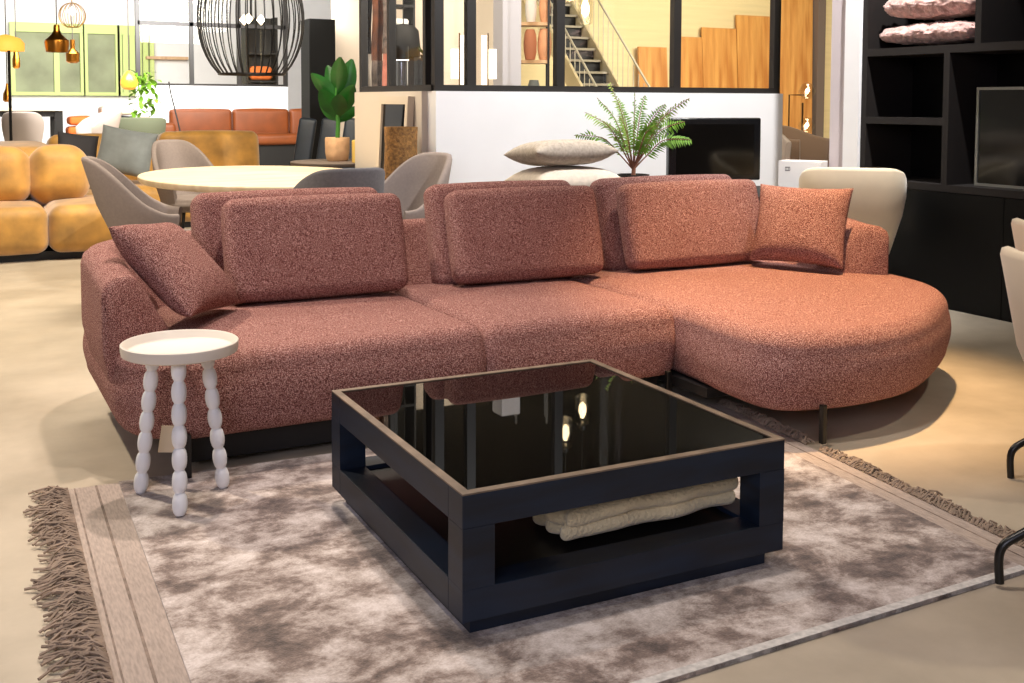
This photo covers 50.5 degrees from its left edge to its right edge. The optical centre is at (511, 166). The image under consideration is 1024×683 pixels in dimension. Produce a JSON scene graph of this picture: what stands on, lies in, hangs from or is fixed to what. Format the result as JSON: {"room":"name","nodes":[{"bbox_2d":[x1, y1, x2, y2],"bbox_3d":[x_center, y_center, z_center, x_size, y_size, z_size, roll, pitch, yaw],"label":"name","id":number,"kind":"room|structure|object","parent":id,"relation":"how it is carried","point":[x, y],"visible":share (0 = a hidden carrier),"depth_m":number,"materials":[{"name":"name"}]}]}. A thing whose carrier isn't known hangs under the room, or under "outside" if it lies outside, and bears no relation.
{"room":"store","nodes":[
{"label":"store","id":0,"kind":"room"},
{"bbox_2d":[0,0,330,143],"bbox_3d":[-8.646,-2.652,27.037,26.000,4.600,0.100,-2,4,-28],"label":"wall","id":1,"kind":"structure","parent":0,"point":[172,41],"depth_m":26.97,"materials":[{"name":"white paint"}]},
{"bbox_2d":[9,22,85,95],"bbox_3d":[-10.971,-2.545,25.641,1.620,1.700,0.190,-2,4,-28],"label":"window","id":2,"kind":"structure","parent":1,"relation":"in","point":[40,72],"depth_m":25.59,"materials":[{"name":"green"}]},
{"bbox_2d":[83,24,120,95],"bbox_3d":[-9.914,-2.575,26.197,0.830,1.700,0.190,-2,4,-28],"label":"window","id":3,"kind":"structure","parent":1,"relation":"in","point":[101,42],"depth_m":26.19,"materials":[{"name":"green"}]},
{"bbox_2d":[117,25,154,95],"bbox_3d":[-9.215,-2.595,26.565,0.850,1.700,0.190,-2,4,-28],"label":"window","id":4,"kind":"structure","parent":1,"relation":"in","point":[146,32],"depth_m":26.48,"materials":[{"name":"green"}]},
{"bbox_2d":[146,56,187,59],"bbox_3d":[-8.553,-2.696,26.857,1.000,0.070,0.300,-2,4,-28],"label":"wall shelf","id":5,"kind":"object","parent":1,"relation":"attached to","point":[147,57],"visible":1,"depth_m":26.75,"materials":[{"name":"brown wood"}]},
{"bbox_2d":[135,85,287,122],"bbox_3d":[-6.056,-0.843,22.072,3.030,1.600,0.120,-2,4,-28],"label":"wall","id":6,"kind":"structure","parent":0,"point":[231,98],"depth_m":21.98,"materials":[{"name":"white paint"}]},
{"bbox_2d":[134,0,287,86],"bbox_3d":[-6.041,-2.990,21.948,3.030,2.700,0.080,-2,4,-28],"label":"window","id":7,"kind":"structure","parent":6,"relation":"in","point":[138,22],"depth_m":21.77,"materials":[{"name":"black metal"}]},
{"bbox_2d":[355,91,427,167],"bbox_3d":[-0.919,0.102,8.479,0.140,1.375,1.420,-2,4,-28],"label":"wall","id":8,"kind":"structure","parent":0,"point":[366,103],"depth_m":8.68,"materials":[{"name":"beige paint"}]},
{"bbox_2d":[359,0,432,91],"bbox_3d":[-0.893,-2.167,8.307,0.060,3.175,1.490,-2,4,-28],"label":"window","id":9,"kind":"structure","parent":8,"relation":"in","point":[391,86],"depth_m":8.44,"materials":[{"name":"black metal"}]},
{"bbox_2d":[331,0,492,136],"bbox_3d":[-1.401,-1.223,16.114,2.620,3.100,0.100,-2,4,-28],"label":"wall","id":10,"kind":"structure","parent":0,"point":[345,13],"depth_m":15.56,"materials":[{"name":"beige paint"}]},
{"bbox_2d":[415,0,476,84],"bbox_3d":[-0.689,-0.637,10.989,0.680,2.550,0.120,-2,4,-28],"label":"wall","id":11,"kind":"structure","parent":0,"point":[453,9],"depth_m":10.92,"materials":[{"name":"beige paint"}]},
{"bbox_2d":[0,227,1023,682],"bbox_3d":[-0.940,0.595,12.563,26.000,0.100,33.000,-2,4,-28],"label":"floor","id":12,"kind":"structure","parent":0,"point":[952,434],"depth_m":3.96,"materials":[{"name":"concrete"}]},
{"bbox_2d":[0,34,24,140],"bbox_3d":[-5.569,-0.446,11.981,0.380,2.020,0.380,-2,4,-28],"label":"floor lamp","id":13,"kind":"object","parent":12,"relation":"on","point":[8,43],"visible":0.71,"depth_m":11.94,"materials":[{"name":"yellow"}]},
{"bbox_2d":[1,112,43,141],"bbox_3d":[-6.289,-0.136,13.966,0.500,1.162,0.684,-1,4,-20],"label":"bar chair","id":14,"kind":"object","parent":12,"relation":"on","point":[26,126],"visible":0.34,"depth_m":13.72,"materials":[{"name":"beige fabric"}]},
{"bbox_2d":[0,107,63,136],"bbox_3d":[-6.935,-0.208,14.785,1.500,1.200,0.800,-2,4,-28],"label":"bar table","id":15,"kind":"object","parent":12,"relation":"on","point":[55,114],"visible":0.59,"depth_m":14.72,"materials":[{"name":"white wood"}]},
{"bbox_2d":[75,111,121,133],"bbox_3d":[-5.709,-0.194,14.957,0.500,1.162,0.684,3,5,41],"label":"bar chair","id":16,"kind":"object","parent":12,"relation":"on","point":[94,123],"visible":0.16,"depth_m":14.97,"materials":[{"name":"beige fabric"}]},
{"bbox_2d":[0,130,259,262],"bbox_3d":[-3.803,0.175,10.464,3.553,0.972,3.158,-2,4,-28],"label":"sofa","id":17,"kind":"object","parent":12,"relation":"on","point":[49,210],"visible":0.59,"depth_m":9.12,"materials":[{"name":"fabric"}]},
{"bbox_2d":[58,131,98,156],"bbox_3d":[-4.403,-0.132,10.985,0.458,0.465,0.208,-2,4,-32],"label":"sofa cushion","id":18,"kind":"object","parent":17,"relation":"on","point":[87,144],"visible":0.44,"depth_m":10.98,"materials":[{"name":"grey fabric"}]},
{"bbox_2d":[97,124,158,176],"bbox_3d":[-3.916,-0.152,11.003,0.624,0.563,0.248,-1,4,-11],"label":"sofa cushion","id":19,"kind":"object","parent":17,"relation":"on","point":[128,151],"visible":0.75,"depth_m":10.94,"materials":[{"name":"grey fabric"}]},
{"bbox_2d":[81,156,190,236],"bbox_3d":[-2.337,0.406,6.917,0.745,0.953,0.600,-1,4,-15],"label":"dining chair","id":20,"kind":"object","parent":12,"relation":"on","point":[119,201],"visible":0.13,"depth_m":6.65,"materials":[{"name":"grey fabric"}]},
{"bbox_2d":[119,117,165,133],"bbox_3d":[-5.573,-0.201,15.948,0.950,1.064,0.782,0,3,-5],"label":"armchair","id":21,"kind":"object","parent":12,"relation":"on","point":[153,125],"visible":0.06,"depth_m":15.62,"materials":[{"name":"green fabric"}]},
{"bbox_2d":[129,70,161,116],"bbox_3d":[-5.724,-0.617,16.886,0.532,1.772,0.564,3,4,39],"label":"vine","id":22,"kind":"object","parent":12,"relation":"on","point":[144,88],"visible":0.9,"depth_m":16.83,"materials":[{"name":"green plant"}]},
{"bbox_2d":[151,139,213,228],"bbox_3d":[-2.871,0.242,9.617,0.600,0.953,0.745,-3,5,-45],"label":"dining chair","id":23,"kind":"object","parent":12,"relation":"on","point":[168,153],"visible":0.39,"depth_m":9.77,"materials":[{"name":"grey fabric"}]},
{"bbox_2d":[165,108,301,165],"bbox_3d":[-5.094,-0.546,20.840,3.407,1.160,0.919,-2,4,-28],"label":"sofa","id":24,"kind":"object","parent":12,"relation":"on","point":[276,130],"visible":0.34,"depth_m":20.83,"materials":[{"name":"orange"}]},
{"bbox_2d":[137,166,342,192],"bbox_3d":[-1.879,0.431,8.151,1.740,0.750,2.440,-2,4,-28],"label":"dining table","id":25,"kind":"object","parent":12,"relation":"on","point":[208,179],"visible":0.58,"depth_m":7.79,"materials":[{"name":"beige wood"}]},
{"bbox_2d":[241,17,277,84],"bbox_3d":[-5.463,-1.679,23.511,0.700,3.100,0.400,-2,4,-28],"label":"bookcase","id":26,"kind":"object","parent":12,"relation":"on","point":[251,32],"visible":0.29,"depth_m":23.55,"materials":[{"name":"black"}]},
{"bbox_2d":[248,66,272,79],"bbox_3d":[-5.439,-2.026,23.446,0.500,0.300,0.300,-2,4,-28],"label":"cushion","id":27,"kind":"object","parent":26,"relation":"in","point":[264,68],"visible":0.64,"depth_m":23.33,"materials":[{"name":"orange fabric"}]},
{"bbox_2d":[293,118,316,160],"bbox_3d":[-2.337,0.011,12.084,0.266,1.117,0.422,0,3,1],"label":"chair","id":28,"kind":"object","parent":12,"relation":"on","point":[306,127],"visible":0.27,"depth_m":12.17,"materials":[{"name":"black leather"}]},
{"bbox_2d":[301,18,334,158],"bbox_3d":[-2.681,-0.821,15.034,0.370,2.420,0.400,-2,4,-28],"label":"tall cabinet","id":29,"kind":"object","parent":12,"relation":"on","point":[318,43],"visible":0.4,"depth_m":14.82,"materials":[{"name":"black"}]},
{"bbox_2d":[290,159,354,167],"bbox_3d":[-1.599,0.323,9.934,0.840,0.755,0.840,-2,4,-28],"label":"round side table","id":30,"kind":"object","parent":12,"relation":"on","point":[309,162],"visible":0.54,"depth_m":9.58,"materials":[{"name":"brown"}]},
{"bbox_2d":[311,57,356,160],"bbox_3d":[-1.606,-0.526,9.881,0.416,0.944,0.299,1,3,7],"label":"rubber plant","id":31,"kind":"object","parent":30,"relation":"on","point":[337,89],"visible":0.98,"depth_m":9.85,"materials":[{"name":"green plant"}]},
{"bbox_2d":[316,118,335,158],"bbox_3d":[-2.067,0.017,12.000,0.266,1.117,0.422,0,3,1],"label":"chair","id":32,"kind":"object","parent":12,"relation":"on","point":[328,127],"visible":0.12,"depth_m":12.10,"materials":[{"name":"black leather"}]},
{"bbox_2d":[293,167,384,192],"bbox_3d":[-1.081,0.446,6.646,0.560,0.913,0.675,-2,4,-33],"label":"dining chair","id":33,"kind":"object","parent":12,"relation":"on","point":[374,177],"visible":0.03,"depth_m":6.33,"materials":[{"name":"grey fabric"}]},
{"bbox_2d":[343,118,354,168],"bbox_3d":[-1.797,0.022,11.917,0.266,1.117,0.422,0,3,1],"label":"chair","id":34,"kind":"object","parent":12,"relation":"on","point":[349,126],"visible":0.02,"depth_m":12.02,"materials":[{"name":"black leather"}]},
{"bbox_2d":[376,96,413,168],"bbox_3d":[-0.902,0.139,8.162,0.124,1.341,0.580,-2,4,-28],"label":"floor mirror","id":35,"kind":"object","parent":12,"relation":"on","point":[393,110],"visible":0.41,"depth_m":8.20,"materials":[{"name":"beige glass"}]},
{"bbox_2d":[381,104,404,168],"bbox_3d":[-0.903,0.144,8.161,0.080,1.229,0.480,-2,4,-28],"label":"mirror glass","id":36,"kind":"object","parent":35,"relation":"attached to","point":[391,114],"depth_m":8.23,"materials":[{"name":"mirror"}]},
{"bbox_2d":[384,126,417,179],"bbox_3d":[-0.792,0.273,7.752,0.250,1.120,0.250,-2,4,-28],"label":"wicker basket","id":37,"kind":"object","parent":12,"relation":"on","point":[400,141],"visible":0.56,"depth_m":7.62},
{"bbox_2d":[396,0,414,25],"bbox_3d":[-1.095,-0.836,10.525,0.240,3.000,0.240,-2,4,-28],"label":"rack","id":38,"kind":"object","parent":12,"relation":"on","point":[409,5],"visible":0.06,"depth_m":10.47,"materials":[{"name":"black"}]},
{"bbox_2d":[384,152,451,218],"bbox_3d":[-0.735,0.389,7.275,0.600,0.953,0.745,3,5,41],"label":"dining chair","id":39,"kind":"object","parent":12,"relation":"on","point":[409,182],"visible":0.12,"depth_m":7.50,"materials":[{"name":"grey fabric"}]},
{"bbox_2d":[451,33,463,84],"bbox_3d":[-0.470,-0.923,9.506,0.130,0.500,0.080,0,3,-5],"label":"lamp","id":40,"kind":"object","parent":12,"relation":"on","point":[457,55],"visible":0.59,"depth_m":9.49,"materials":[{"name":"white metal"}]},
{"bbox_2d":[481,33,496,84],"bbox_3d":[-0.201,-0.923,9.524,0.130,0.500,0.080,1,3,9],"label":"lamp","id":41,"kind":"object","parent":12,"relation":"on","point":[488,56],"visible":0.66,"depth_m":9.51,"materials":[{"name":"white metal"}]},
{"bbox_2d":[493,0,520,85],"bbox_3d":[-0.049,-0.582,10.526,0.200,2.500,0.200,-2,4,-28],"label":"trim","id":42,"kind":"structure","parent":12,"relation":"on","point":[506,13],"depth_m":10.41,"materials":[{"name":"grey paint"}]},
{"bbox_2d":[80,174,950,477],"bbox_3d":[0.256,0.566,4.734,3.878,0.904,2.079,-2,4,-28],"label":"sofa","id":43,"kind":"object","parent":12,"relation":"on","point":[775,335],"visible":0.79,"depth_m":4.31,"materials":[{"name":"fabric"}]},
{"bbox_2d":[109,222,239,316],"bbox_3d":[-1.313,0.394,4.258,0.340,0.370,0.526,1,3,6],"label":"throw pillow","id":44,"kind":"object","parent":43,"relation":"on","point":[165,256],"visible":1,"depth_m":4.07,"materials":[{"name":"fabric"}]},
{"bbox_2d":[221,193,407,303],"bbox_3d":[-0.858,0.349,4.776,0.816,0.449,0.235,-2,4,-27],"label":"cushion","id":45,"kind":"object","parent":43,"relation":"on","point":[299,247],"visible":0.91,"depth_m":4.69,"materials":[{"name":"fabric"}]},
{"bbox_2d":[444,185,603,284],"bbox_3d":[0.067,0.322,5.263,0.816,0.449,0.235,-2,4,-27],"label":"cushion","id":46,"kind":"object","parent":43,"relation":"on","point":[507,234],"visible":1,"depth_m":5.17,"materials":[{"name":"fabric"}]},
{"bbox_2d":[616,179,758,269],"bbox_3d":[0.956,0.297,5.730,0.886,0.449,0.235,-2,4,-27],"label":"cushion","id":47,"kind":"object","parent":43,"relation":"on","point":[688,223],"visible":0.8,"depth_m":5.62,"materials":[{"name":"fabric"}]},
{"bbox_2d":[749,184,853,268],"bbox_3d":[1.492,0.300,5.613,0.500,0.397,0.218,3,4,35],"label":"throw pillow","id":48,"kind":"object","parent":43,"relation":"on","point":[802,225],"visible":1,"depth_m":5.54,"materials":[{"name":"fabric"}]},
{"bbox_2d":[23,398,1023,682],"bbox_3d":[0.063,1.087,3.255,2.797,0.038,1.972,-1,4,-24],"label":"area rug","id":49,"kind":"object","parent":12,"relation":"on","point":[271,575],"visible":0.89,"depth_m":2.87,"materials":[{"name":"carpet"}]},
{"bbox_2d":[119,329,238,515],"bbox_3d":[-1.069,0.817,3.506,0.366,0.517,0.366,-2,4,-28],"label":"side table","id":50,"kind":"object","parent":49,"relation":"on","point":[177,349],"visible":1,"depth_m":3.52,"materials":[{"name":"beige"}]},
{"bbox_2d":[119,329,238,365],"bbox_3d":[-1.069,0.579,3.492,0.366,0.040,0.366,-2,4,-28],"label":"table top","id":51,"kind":"object","parent":50,"relation":"on","point":[183,347],"depth_m":3.50,"materials":[{"name":"beige"}]},
{"bbox_2d":[331,359,784,632],"bbox_3d":[0.086,0.914,3.253,0.975,0.360,1.034,-2,4,-27],"label":"coffee table","id":52,"kind":"object","parent":49,"relation":"on","point":[459,474],"visible":0.99,"depth_m":2.95,"materials":[{"name":"black wood"}]},
{"bbox_2d":[369,466,732,567],"bbox_3d":[0.086,0.995,3.258,0.805,0.027,0.864,-2,4,-27],"label":"shelf","id":53,"kind":"object","parent":52,"relation":"attached to","point":[518,542],"depth_m":2.98,"materials":[{"name":"black"}]},
{"bbox_2d":[533,478,737,540],"bbox_3d":[0.311,0.904,3.094,0.616,0.148,0.357,-2,4,-29],"label":"folded throw","id":54,"kind":"object","parent":52,"relation":"on","point":[590,520],"visible":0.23,"depth_m":2.94,"materials":[{"name":"beige fabric"}]},
{"bbox_2d":[521,0,549,85],"bbox_3d":[0.221,-0.918,11.950,0.364,3.000,0.304,0,3,-2],"label":"rack","id":55,"kind":"object","parent":12,"relation":"on","point":[523,24],"visible":0.28,"depth_m":11.79,"materials":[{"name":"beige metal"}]},
{"bbox_2d":[523,29,536,59],"bbox_3d":[0.198,-1.338,11.867,0.147,0.330,0.147,-2,4,-28],"label":"vase","id":56,"kind":"object","parent":55,"relation":"on","point":[530,41],"visible":1,"depth_m":11.81,"materials":[{"name":"brown ceramic"}]},
{"bbox_2d":[525,0,536,21],"bbox_3d":[0.207,-1.733,11.847,0.126,0.300,0.126,-2,4,-28],"label":"vase","id":57,"kind":"object","parent":55,"relation":"on","point":[530,6],"visible":0.98,"depth_m":11.80,"materials":[{"name":"white"}]},
{"bbox_2d":[537,28,551,59],"bbox_3d":[0.357,-1.345,11.894,0.158,0.340,0.158,-2,4,-28],"label":"vase","id":58,"kind":"object","parent":55,"relation":"on","point":[542,35],"visible":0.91,"depth_m":11.83,"materials":[{"name":"ceramic"}]},
{"bbox_2d":[539,0,550,21],"bbox_3d":[0.358,-1.754,11.869,0.126,0.340,0.126,-2,4,-28],"label":"vase","id":59,"kind":"object","parent":55,"relation":"on","point":[543,4],"visible":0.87,"depth_m":11.82,"materials":[{"name":"ceramic"}]},
{"bbox_2d":[523,0,649,86],"bbox_3d":[1.210,-2.081,17.925,0.780,4.613,3.783,-2,4,-28],"label":"staircase","id":60,"kind":"structure","parent":12,"relation":"on","point":[586,64],"depth_m":18.10,"materials":[{"name":"grey"}]},
{"bbox_2d":[637,47,667,86],"bbox_3d":[2.720,-1.121,20.833,0.660,2.358,0.181,-2,4,-28],"label":"board","id":61,"kind":"object","parent":12,"relation":"on","point":[652,61],"visible":0.36,"depth_m":20.81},
{"bbox_2d":[681,37,702,87],"bbox_3d":[3.500,-1.253,21.244,0.590,2.578,0.195,-2,4,-28],"label":"board","id":62,"kind":"object","parent":12,"relation":"on","point":[691,47],"visible":0.21,"depth_m":21.23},
{"bbox_2d":[701,27,737,87],"bbox_3d":[4.144,-1.372,21.583,0.850,2.777,0.207,-2,4,-28],"label":"board","id":63,"kind":"object","parent":12,"relation":"on","point":[719,45],"visible":0.36,"depth_m":21.55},
{"bbox_2d":[735,15,769,87],"bbox_3d":[4.936,-1.534,22.001,0.910,3.057,0.223,-2,4,-28],"label":"board","id":64,"kind":"object","parent":12,"relation":"on","point":[752,32],"visible":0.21,"depth_m":21.95,"materials":[{"name":"wood"}]},
{"bbox_2d":[756,186,759,201],"bbox_3d":[1.035,0.523,7.429,2.600,0.670,0.840,-2,4,-28],"label":"table","id":65,"kind":"object","parent":12,"relation":"on","point":[758,187],"visible":0.02,"depth_m":7.70,"materials":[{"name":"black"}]},
{"bbox_2d":[504,165,619,186],"bbox_3d":[0.356,0.095,7.192,0.660,0.200,0.500,-2,4,-28],"label":"woven pillow","id":66,"kind":"object","parent":65,"relation":"on","point":[574,175],"visible":0.51,"depth_m":7.03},
{"bbox_2d":[504,139,618,165],"bbox_3d":[0.322,-0.094,7.162,0.620,0.180,0.458,-2,4,-28],"label":"woven pillow","id":67,"kind":"object","parent":66,"relation":"on","point":[570,151],"visible":1,"depth_m":7.01,"materials":[{"name":"fabric"}]},
{"bbox_2d":[574,82,691,176],"bbox_3d":[0.818,-0.195,7.360,0.772,0.770,0.329,0,3,-2],"label":"potted fern","id":68,"kind":"object","parent":65,"relation":"on","point":[645,140],"visible":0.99,"depth_m":7.36,"materials":[{"name":"green plant"}]},
{"bbox_2d":[666,118,760,179],"bbox_3d":[1.421,-0.087,7.652,0.680,0.520,0.272,0,3,-11],"label":"monitor","id":69,"kind":"object","parent":65,"relation":"on","point":[730,147],"visible":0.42,"depth_m":7.61,"materials":[{"name":"black"}]},
{"bbox_2d":[778,160,827,187],"bbox_3d":[2.075,0.062,7.746,0.300,0.215,0.202,2,4,29],"label":"box","id":70,"kind":"object","parent":65,"relation":"on","point":[789,171],"visible":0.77,"depth_m":7.68,"materials":[{"name":"white"}]},
{"bbox_2d":[782,134,791,159],"bbox_3d":[2.249,0.180,9.817,0.498,1.082,0.664,0,3,1],"label":"armchair","id":71,"kind":"object","parent":12,"relation":"on","point":[786,143],"visible":0.02,"depth_m":9.68,"materials":[{"name":"beige fabric"}]},
{"bbox_2d":[780,0,812,133],"bbox_3d":[5.859,-1.979,22.444,1.016,3.922,0.235,-2,4,-28],"label":"board","id":72,"kind":"object","parent":12,"relation":"on","point":[796,15],"visible":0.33,"depth_m":22.44,"materials":[{"name":"wood"}]},
{"bbox_2d":[788,88,808,130],"bbox_3d":[3.024,-0.125,11.327,0.280,1.510,0.280,-2,4,-28],"label":"lamp","id":73,"kind":"object","parent":12,"relation":"on","point":[806,90],"visible":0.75,"depth_m":11.29,"materials":[{"name":"brown metal"}]},
{"bbox_2d":[782,125,828,166],"bbox_3d":[2.787,0.133,10.621,0.618,1.083,0.754,-3,4,-39],"label":"armchair","id":74,"kind":"object","parent":12,"relation":"on","point":[805,146],"visible":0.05,"depth_m":10.76,"materials":[{"name":"brown fabric"}]},
{"bbox_2d":[799,167,906,253],"bbox_3d":[2.184,0.440,6.995,0.660,0.903,0.582,1,4,15],"label":"tub chair","id":75,"kind":"object","parent":12,"relation":"on","point":[878,198],"visible":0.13,"depth_m":6.71,"materials":[{"name":"beige fabric"}]},
{"bbox_2d":[860,0,1023,322],"bbox_3d":[3.647,-0.374,5.574,0.460,2.700,4.485,-2,4,-28],"label":"shelving unit","id":76,"kind":"object","parent":12,"relation":"on","point":[918,103],"depth_m":6.92,"materials":[{"name":"black"}]},
{"bbox_2d":[842,0,863,167],"bbox_3d":[2.366,-1.443,7.456,0.040,4.600,0.140,-2,4,-28],"label":"trim","id":77,"kind":"structure","parent":76,"relation":"attached to","point":[850,156],"depth_m":7.49,"materials":[{"name":"white paint"}]},
{"bbox_2d":[879,20,974,45],"bbox_3d":[2.819,-0.879,7.115,0.408,0.167,0.796,-2,4,-28],"label":"fluffy pillow","id":78,"kind":"object","parent":76,"relation":"on","point":[939,32],"visible":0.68,"depth_m":7.00,"materials":[{"name":"pink fur"}]},
{"bbox_2d":[883,0,975,20],"bbox_3d":[2.819,-1.062,7.101,0.386,0.210,0.748,-2,4,-31],"label":"fluffy pillow","id":79,"kind":"object","parent":78,"relation":"on","point":[936,10],"visible":0.75,"depth_m":7.03,"materials":[{"name":"pink fur"}]},
{"bbox_2d":[974,87,1023,188],"bbox_3d":[3.189,-0.158,6.248,0.043,0.612,1.200,-2,4,-28],"label":"television","id":80,"kind":"object","parent":76,"relation":"in","point":[999,135],"visible":1,"depth_m":6.62,"materials":[{"name":"black"}]},
{"bbox_2d":[994,246,1023,584],"bbox_3d":[1.650,0.670,2.890,0.627,0.901,0.627,4,5,45],"label":"dining chair","id":81,"kind":"object","parent":12,"relation":"on","point":[1012,259],"visible":1,"depth_m":2.90,"materials":[{"name":"beige fabric"}]},
{"bbox_2d":[1006,218,1023,478],"bbox_3d":[2.074,0.633,3.747,0.627,0.901,0.627,4,5,45],"label":"dining chair","id":82,"kind":"object","parent":12,"relation":"on","point":[1017,224],"visible":0.93,"depth_m":3.76,"materials":[{"name":"beige fabric"}]},
{"bbox_3d":[-0.843,0.022,9.340,0.600,1.430,0.680,-2,4,-28],"label":"sideboard","id":83,"kind":"object","parent":12,"relation":"on","visible":0},
{"bbox_2d":[396,46,408,85],"bbox_3d":[-0.938,-0.860,9.258,0.116,0.340,0.116,-2,4,-28],"label":"table lamp","id":84,"kind":"object","parent":83,"relation":"on","point":[402,52],"visible":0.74,"depth_m":9.21,"materials":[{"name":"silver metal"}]},
{"bbox_2d":[408,58,422,84],"bbox_3d":[-0.811,-0.832,9.554,0.200,0.250,0.200,-2,4,-28],"label":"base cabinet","id":85,"kind":"object","parent":83,"relation":"on","point":[415,65],"visible":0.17,"depth_m":9.45,"materials":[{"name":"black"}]},
{"bbox_3d":[-6.759,-0.163,18.052,1.350,0.720,0.700,-2,4,-28],"label":"storage cabinet","id":86,"kind":"object","parent":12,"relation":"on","visible":0},
{"bbox_2d":[65,126,75,133],"bbox_3d":[-7.063,-0.598,17.865,0.500,0.164,0.500,-2,4,-28],"label":"cushion","id":87,"kind":"object","parent":86,"relation":"on","point":[70,129],"visible":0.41,"depth_m":17.57,"materials":[{"name":"orange fabric"}]},
{"bbox_2d":[67,116,89,125],"bbox_3d":[-7.045,-0.763,17.864,0.500,0.164,0.500,-2,4,-28],"label":"cushion","id":88,"kind":"object","parent":87,"relation":"on","point":[71,120],"visible":0.52,"depth_m":17.59,"materials":[{"name":"orange fabric"}]},
{"bbox_3d":[-6.538,-0.606,18.028,0.500,0.165,0.500,-2,4,-28],"label":"cushion","id":89,"kind":"object","parent":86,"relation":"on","visible":0},
{"bbox_3d":[-6.556,-0.770,18.008,0.500,0.165,0.500,-2,4,-28],"label":"cushion","id":90,"kind":"object","parent":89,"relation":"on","visible":0},
{"bbox_2d":[98,106,132,115],"bbox_3d":[-6.573,-0.934,17.989,0.500,0.164,0.500,-2,4,-28],"label":"cushion","id":91,"kind":"object","parent":90,"relation":"on","point":[126,110],"visible":0.73,"depth_m":17.80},
{"bbox_2d":[428,91,782,185],"bbox_3d":[0.837,0.104,8.517,3.191,1.375,0.150,-2,4,-28],"label":"wall","id":92,"kind":"structure","parent":0,"point":[477,128],"depth_m":8.12,"materials":[{"name":"white paint"}]},
{"bbox_2d":[431,0,780,93],"bbox_3d":[0.850,-2.166,8.378,3.182,3.175,0.060,-2,4,-28],"label":"window","id":93,"kind":"structure","parent":92,"relation":"in","point":[437,6],"depth_m":8.18,"materials":[{"name":"black metal"}]},
{"bbox_2d":[617,173,649,176],"bbox_3d":[0.826,0.119,7.396,0.220,0.140,0.220,-2,4,-28],"label":"pot","id":94,"kind":"object","parent":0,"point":[621,174],"depth_m":7.38,"materials":[{"name":"grey"}]},
{"bbox_2d":[521,0,831,137],"bbox_3d":[3.018,-2.267,21.213,10.800,4.600,0.100,-2,4,-28],"label":"wall","id":95,"kind":"structure","parent":0,"point":[640,23],"depth_m":20.91,"materials":[{"name":"paint"}]},
{"bbox_2d":[812,0,825,136],"bbox_3d":[6.381,-2.350,22.756,0.210,4.600,0.300,-2,4,-28],"label":"trim","id":96,"kind":"structure","parent":95,"relation":"attached to","point":[819,6],"depth_m":22.65,"materials":[{"name":"brown"}]},
{"bbox_2d":[829,0,845,166],"bbox_3d":[2.594,-1.456,7.689,0.580,4.600,0.280,-2,4,-28],"label":"wall column","id":97,"kind":"structure","parent":0,"point":[838,6],"depth_m":7.67,"materials":[{"name":"grey paint"}]},
{"bbox_3d":[-0.926,-4.097,12.281,26.000,0.100,33.000,-2,4,-28],"label":"ceiling","id":98,"kind":"structure","parent":0,"visible":0},
{"bbox_2d":[3,0,7,101],"bbox_3d":[-6.032,-2.435,12.883,0.100,3.320,0.100,-2,4,-28],"label":"bell pendant","id":99,"kind":"object","parent":98,"relation":"hanging from","point":[5,94],"visible":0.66,"depth_m":12.94,"materials":[{"name":"gold metal"}]},
{"bbox_2d":[12,0,19,67],"bbox_3d":[-6.825,-2.787,14.866,0.100,2.860,0.100,-2,4,-28],"label":"bell pendant","id":100,"kind":"object","parent":98,"relation":"hanging from","point":[16,59],"visible":0.85,"depth_m":14.91,"materials":[{"name":"gold metal"}]},
{"bbox_2d":[44,0,68,52],"bbox_3d":[-5.003,-2.646,11.861,0.256,2.770,0.256,-2,4,-28],"label":"bell pendant","id":101,"kind":"object","parent":98,"relation":"hanging from","point":[56,42],"visible":1,"depth_m":11.86,"materials":[{"name":"gold metal"}]},
{"bbox_2d":[58,0,85,27],"bbox_3d":[-5.031,-2.827,12.356,0.297,2.468,0.290,-2,4,-28],"label":"globe pendant","id":102,"kind":"object","parent":98,"relation":"hanging from","point":[72,11],"visible":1,"depth_m":12.40,"materials":[{"name":"gold metal"}]},
{"bbox_2d":[66,4,79,62],"bbox_3d":[-5.641,-2.743,13.863,0.170,2.820,0.170,-2,4,-28],"label":"bell pendant","id":103,"kind":"object","parent":98,"relation":"hanging from","point":[73,56],"visible":0.95,"depth_m":13.90,"materials":[{"name":"gold metal"}]},
{"bbox_2d":[120,0,137,89],"bbox_3d":[-5.273,-2.637,14.867,0.240,3.150,0.240,-2,4,-28],"label":"bell pendant","id":104,"kind":"object","parent":98,"relation":"hanging from","point":[128,81],"visible":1,"depth_m":14.89,"materials":[{"name":"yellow glass"}]},
{"bbox_2d":[196,0,304,75],"bbox_3d":[-2.625,-2.444,10.875,1.060,3.041,1.060,-2,4,-28],"label":"cage pendant","id":105,"kind":"object","parent":98,"relation":"hanging from","point":[244,18],"visible":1,"depth_m":10.81,"materials":[{"name":"black metal"}]},
{"bbox_2d":[368,0,371,85],"bbox_3d":[-1.283,-2.004,9.528,0.053,3.750,0.120,3,5,42],"label":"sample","id":106,"kind":"object","parent":98,"relation":"hanging from","point":[369,1],"visible":0.12,"depth_m":9.62,"materials":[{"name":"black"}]},
{"bbox_2d":[371,0,382,85],"bbox_3d":[-1.186,-2.003,9.527,0.054,3.750,0.120,3,5,42],"label":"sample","id":107,"kind":"object","parent":98,"relation":"hanging from","point":[377,5],"visible":0.54,"depth_m":9.58,"materials":[{"name":"grey fabric"}]},
{"bbox_2d":[382,0,386,85],"bbox_3d":[-1.089,-2.003,9.527,0.054,3.750,0.120,3,5,42],"label":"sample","id":108,"kind":"object","parent":98,"relation":"hanging from","point":[384,46],"visible":0.16,"depth_m":9.56,"materials":[{"name":"brown fabric"}]},
{"bbox_2d":[396,0,419,57],"bbox_3d":[-0.982,-2.443,9.772,0.310,2.900,0.310,-2,4,-28],"label":"pendant lamp","id":109,"kind":"object","parent":98,"relation":"hanging from","point":[406,34],"visible":0.62,"depth_m":9.73,"materials":[{"name":"black"}]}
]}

